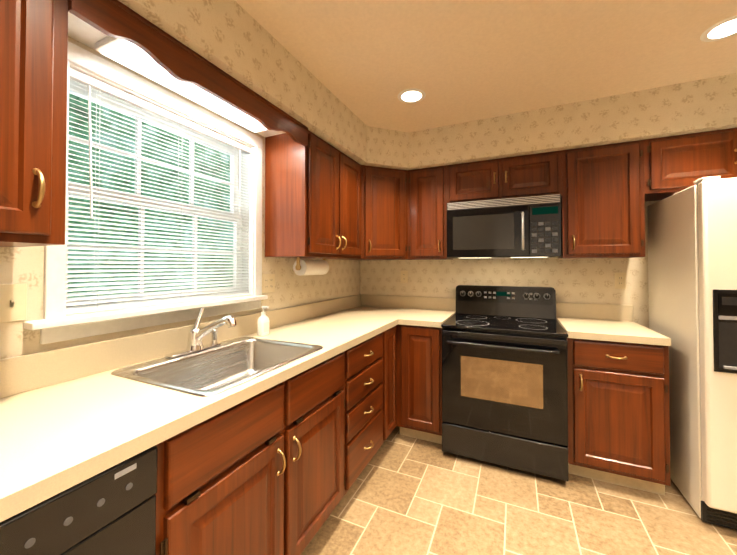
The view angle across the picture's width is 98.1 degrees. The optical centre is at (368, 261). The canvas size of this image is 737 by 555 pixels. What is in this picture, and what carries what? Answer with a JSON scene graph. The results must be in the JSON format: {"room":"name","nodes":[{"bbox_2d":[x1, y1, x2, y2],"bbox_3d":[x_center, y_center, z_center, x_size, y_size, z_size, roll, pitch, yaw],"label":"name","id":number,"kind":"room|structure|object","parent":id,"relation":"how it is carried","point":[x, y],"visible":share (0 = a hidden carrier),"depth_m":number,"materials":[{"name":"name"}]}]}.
{"room":"kitchen","nodes":[
{"label":"kitchen","id":0,"kind":"room"},
{"bbox_2d":[0,36,359,358],"bbox_3d":[-1.077,0.119,1.301,0.160,2.440,4.400,0,-1,25],"label":"wall","id":1,"kind":"structure","parent":0,"point":[338,279],"depth_m":1.43,"materials":[{"name":"paper"}]},
{"bbox_2d":[0,283,26,322],"bbox_3d":[-1.127,0.129,0.980,0.016,0.120,0.116,0,-1,25],"label":"switch plate","id":2,"kind":"object","parent":1,"relation":"attached to","point":[13,302],"visible":1,"depth_m":1.00,"materials":[{"name":"beige plastic"}]},
{"bbox_2d":[0,0,67,246],"bbox_3d":[-1.146,-0.434,0.525,0.361,0.763,0.918,0,-1,25],"label":"upper cabinet","id":3,"kind":"object","parent":1,"relation":"attached to","point":[33,72],"visible":1,"depth_m":0.81,"materials":[{"name":"brown wood"}]},
{"bbox_2d":[23,41,267,343],"bbox_3d":[-0.938,-0.245,1.536,0.222,1.055,1.055,0,-1,25],"label":"window","id":4,"kind":"structure","parent":1,"relation":"in","point":[55,324],"depth_m":1.45,"materials":[{"name":"white paint"}]},
{"bbox_2d":[68,92,234,297],"bbox_3d":[-0.993,-0.255,1.587,0.034,0.825,0.824,0,-1,25],"label":"window panel","id":5,"kind":"object","parent":4,"relation":"attached to","point":[142,194],"visible":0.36,"depth_m":1.47,"materials":[{"name":"clear glass"}]},
{"bbox_2d":[66,67,250,314],"bbox_3d":[-0.909,-0.251,1.548,0.054,0.894,0.876,0,-1,25],"label":"window blinds","id":6,"kind":"object","parent":4,"relation":"attached to","point":[83,79],"visible":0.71,"depth_m":1.40,"materials":[{"name":"white plastic"}]},
{"bbox_2d":[262,274,274,292],"bbox_3d":[-0.641,0.139,2.049,0.008,0.120,0.116,0,-1,25],"label":"electrical outlet","id":7,"kind":"object","parent":1,"relation":"attached to","point":[268,283],"visible":0.94,"depth_m":2.04,"materials":[{"name":"beige plastic"}]},
{"bbox_2d":[265,130,361,258],"bbox_3d":[-0.334,-0.409,2.299,0.361,0.763,0.760,0,-1,25],"label":"upper cabinet","id":8,"kind":"object","parent":1,"relation":"attached to","point":[313,198],"visible":0.98,"depth_m":2.00,"materials":[{"name":"brown wood"}]},
{"bbox_2d":[293,257,328,275],"bbox_3d":[-0.396,0.034,2.238,0.108,0.120,0.322,0,-1,25],"label":"paper towel holder","id":9,"kind":"object","parent":8,"relation":"attached to","point":[301,267],"visible":1,"depth_m":2.15,"materials":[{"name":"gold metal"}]},
{"bbox_2d":[235,0,736,132],"bbox_3d":[0.632,-1.162,0.536,4.200,0.100,4.800,0,-1,25],"label":"ceiling","id":10,"kind":"structure","parent":0,"point":[366,62],"depth_m":1.66,"materials":[{"name":"paint"}]},
{"bbox_2d":[397,88,425,102],"bbox_3d":[0.283,-1.087,2.103,0.184,0.005,0.184,0,-1,25],"label":"recessed light","id":11,"kind":"object","parent":10,"relation":"in","point":[413,95],"visible":1,"depth_m":2.09,"materials":[{"name":"white glass"}]},
{"bbox_2d":[118,0,736,169],"bbox_3d":[0.677,-0.965,0.512,3.700,0.295,4.400,0,-1,25],"label":"soffit","id":12,"kind":"structure","parent":10,"relation":"attached to","point":[235,40],"depth_m":2.00,"materials":[{"name":"paper"}]},
{"bbox_2d":[68,12,285,136],"bbox_3d":[-0.751,-0.784,1.466,0.302,0.040,1.107,0,-1,25],"label":"light","id":13,"kind":"object","parent":12,"relation":"attached to","point":[132,56],"visible":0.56,"depth_m":1.26,"materials":[{"name":"white paint"}]},
{"bbox_2d":[68,0,307,145],"bbox_3d":[-0.601,-0.738,1.396,0.026,0.130,1.109,0,-1,25],"label":"valance","id":14,"kind":"object","parent":12,"relation":"attached to","point":[174,58],"visible":1,"depth_m":1.18,"materials":[{"name":"brown wood"}]},
{"bbox_2d":[700,15,736,41],"bbox_3d":[1.691,-1.095,1.502,0.184,0.005,0.184,0,-1,25],"label":"recessed light","id":15,"kind":"object","parent":10,"relation":"in","point":[725,28],"visible":1,"depth_m":1.52,"materials":[{"name":"white glass"}]},
{"bbox_2d":[360,200,659,327],"bbox_3d":[1.579,0.137,2.586,4.200,2.440,0.150,0,-1,25],"label":"wall","id":16,"kind":"structure","parent":0,"point":[586,280],"depth_m":2.62,"materials":[{"name":"paper"}]},
{"bbox_2d":[338,165,411,259],"bbox_3d":[0.063,-0.401,2.869,0.607,0.763,0.606,0,-1,25],"label":"upper cabinet","id":17,"kind":"object","parent":16,"relation":"attached to","point":[384,213],"visible":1,"depth_m":2.65,"materials":[{"name":"brown wood"}]},
{"bbox_2d":[401,271,407,282],"bbox_3d":[0.342,0.146,3.065,0.070,0.120,0.008,0,-1,25],"label":"electrical outlet","id":18,"kind":"object","parent":16,"relation":"attached to","point":[404,276],"visible":1,"depth_m":3.06,"materials":[{"name":"beige plastic"}]},
{"bbox_2d":[408,165,452,259],"bbox_3d":[0.540,-0.402,2.785,0.330,0.763,0.361,0,-1,25],"label":"upper cabinet","id":19,"kind":"object","parent":16,"relation":"attached to","point":[427,213],"visible":1,"depth_m":2.65,"materials":[{"name":"brown wood"}]},
{"bbox_2d":[447,150,561,202],"bbox_3d":[1.058,-0.625,2.551,0.810,0.323,0.361,0,-1,25],"label":"upper cabinet","id":20,"kind":"object","parent":16,"relation":"attached to","point":[538,174],"visible":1,"depth_m":2.40,"materials":[{"name":"brown wood"}]},
{"bbox_2d":[447,194,560,258],"bbox_3d":[1.040,-0.245,2.507,0.776,0.434,0.444,0,-1,25],"label":"microwave","id":21,"kind":"object","parent":20,"relation":"attached to","point":[523,227],"visible":1,"depth_m":2.32,"materials":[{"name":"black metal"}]},
{"bbox_2d":[558,140,644,258],"bbox_3d":[1.635,-0.409,2.284,0.460,0.763,0.361,0,-1,25],"label":"upper cabinet","id":22,"kind":"object","parent":16,"relation":"attached to","point":[603,203],"visible":0.98,"depth_m":2.15,"materials":[{"name":"brown wood"}]},
{"bbox_2d":[614,273,625,288],"bbox_3d":[1.866,0.141,2.367,0.070,0.120,0.008,0,-1,25],"label":"electrical outlet","id":23,"kind":"object","parent":16,"relation":"attached to","point":[620,280],"visible":1,"depth_m":2.36,"materials":[{"name":"beige plastic"}]},
{"bbox_2d":[644,128,736,200],"bbox_3d":[2.272,-0.618,1.995,0.940,0.353,0.361,0,-1,25],"label":"upper cabinet","id":24,"kind":"object","parent":16,"relation":"attached to","point":[673,165],"visible":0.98,"depth_m":1.98,"materials":[{"name":"brown wood"}]},
{"bbox_2d":[301,426,736,554],"bbox_3d":[0.632,1.377,0.500,4.200,0.100,4.800,0,-1,25],"label":"floor","id":25,"kind":"structure","parent":0,"point":[405,495],"depth_m":1.69,"materials":[{"name":"tile"}]},
{"bbox_2d":[0,446,157,554],"bbox_3d":[-0.911,0.890,0.638,0.586,0.873,0.605,0,-1,25],"label":"dishwasher","id":26,"kind":"object","parent":25,"relation":"on","point":[111,511],"visible":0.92,"depth_m":0.68,"materials":[{"name":"black plastic"}]},
{"bbox_2d":[247,330,386,521],"bbox_3d":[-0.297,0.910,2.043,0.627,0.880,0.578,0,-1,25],"label":"base cabinet","id":27,"kind":"object","parent":25,"relation":"on","point":[277,469],"depth_m":1.46,"materials":[{"name":"brown wood"}]},
{"bbox_2d":[387,326,396,437],"bbox_3d":[-0.124,0.915,2.419,0.627,0.880,0.250,0,-1,25],"label":"base cabinet","id":28,"kind":"object","parent":25,"relation":"on","point":[391,333],"depth_m":2.31,"materials":[{"name":"brown wood"}]},
{"bbox_2d":[0,294,419,521],"bbox_3d":[-0.537,0.384,1.488,0.660,0.155,3.597,0,-1,25],"label":"countertop","id":29,"kind":"structure","parent":28,"relation":"on","point":[71,416],"depth_m":0.99,"materials":[{"name":"laminate"}]},
{"bbox_2d":[165,308,236,357],"bbox_3d":[-0.705,0.316,1.435,0.292,0.194,0.250,0,-1,25],"label":"faucet","id":30,"kind":"object","parent":29,"relation":"on","point":[196,334],"visible":0.98,"depth_m":1.45,"materials":[{"name":"silver metal"}]},
{"bbox_2d":[111,337,322,396],"bbox_3d":[-0.593,0.503,1.381,0.536,0.181,0.670,0,-1,25],"label":"sink","id":31,"kind":"object","parent":29,"relation":"in","point":[226,365],"visible":0.46,"depth_m":1.49,"materials":[{"name":"silver metal"}]},
{"bbox_2d":[257,306,268,335],"bbox_3d":[-0.603,0.342,1.850,0.055,0.168,0.068,0,-1,25],"label":"soap bottle","id":32,"kind":"object","parent":29,"relation":"on","point":[263,324],"visible":1,"depth_m":1.83,"materials":[{"name":"white plastic"}]},
{"bbox_2d":[404,297,455,327],"bbox_3d":[0.514,0.400,2.623,0.304,0.155,0.657,0,-1,25],"label":"countertop","id":33,"kind":"structure","parent":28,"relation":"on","point":[422,311],"depth_m":2.82,"materials":[{"name":"laminate"}]},
{"bbox_2d":[396,324,442,443],"bbox_3d":[0.496,0.918,2.641,0.356,0.879,0.627,0,-1,25],"label":"base cabinet","id":34,"kind":"object","parent":25,"relation":"on","point":[419,376],"visible":0.81,"depth_m":2.36,"materials":[{"name":"brown wood"}]},
{"bbox_2d":[441,285,568,480],"bbox_3d":[0.976,0.776,2.340,0.762,1.155,0.744,0,-1,25],"label":"range","id":35,"kind":"object","parent":25,"relation":"on","point":[504,378],"visible":1,"depth_m":2.08,"materials":[{"name":"black metal"}]},
{"bbox_2d":[567,338,670,494],"bbox_3d":[1.571,0.911,2.130,0.484,0.879,0.661,0,-1,25],"label":"base cabinet","id":36,"kind":"object","parent":25,"relation":"on","point":[618,416],"visible":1,"depth_m":1.86,"materials":[{"name":"brown wood"}]},
{"bbox_2d":[556,302,670,345],"bbox_3d":[1.577,0.393,2.150,0.488,0.155,0.633,0,-1,25],"label":"countertop","id":37,"kind":"structure","parent":36,"relation":"on","point":[602,322],"depth_m":2.19,"materials":[{"name":"laminate"}]},
{"bbox_2d":[647,176,736,529],"bbox_3d":[2.211,0.453,1.740,0.840,1.760,0.795,0,-1,25],"label":"fridge","id":38,"kind":"object","parent":25,"relation":"on","point":[692,262],"visible":0.98,"depth_m":1.64,"materials":[{"name":"metal"}]},
{"label":"outside","id":39,"kind":"structure","parent":0,"visible":0},
{"bbox_2d":[68,93,232,297],"bbox_3d":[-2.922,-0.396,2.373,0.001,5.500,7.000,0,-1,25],"label":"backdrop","id":40,"kind":"structure","parent":39,"point":[130,138],"depth_m":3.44,"materials":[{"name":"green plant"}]}
]}

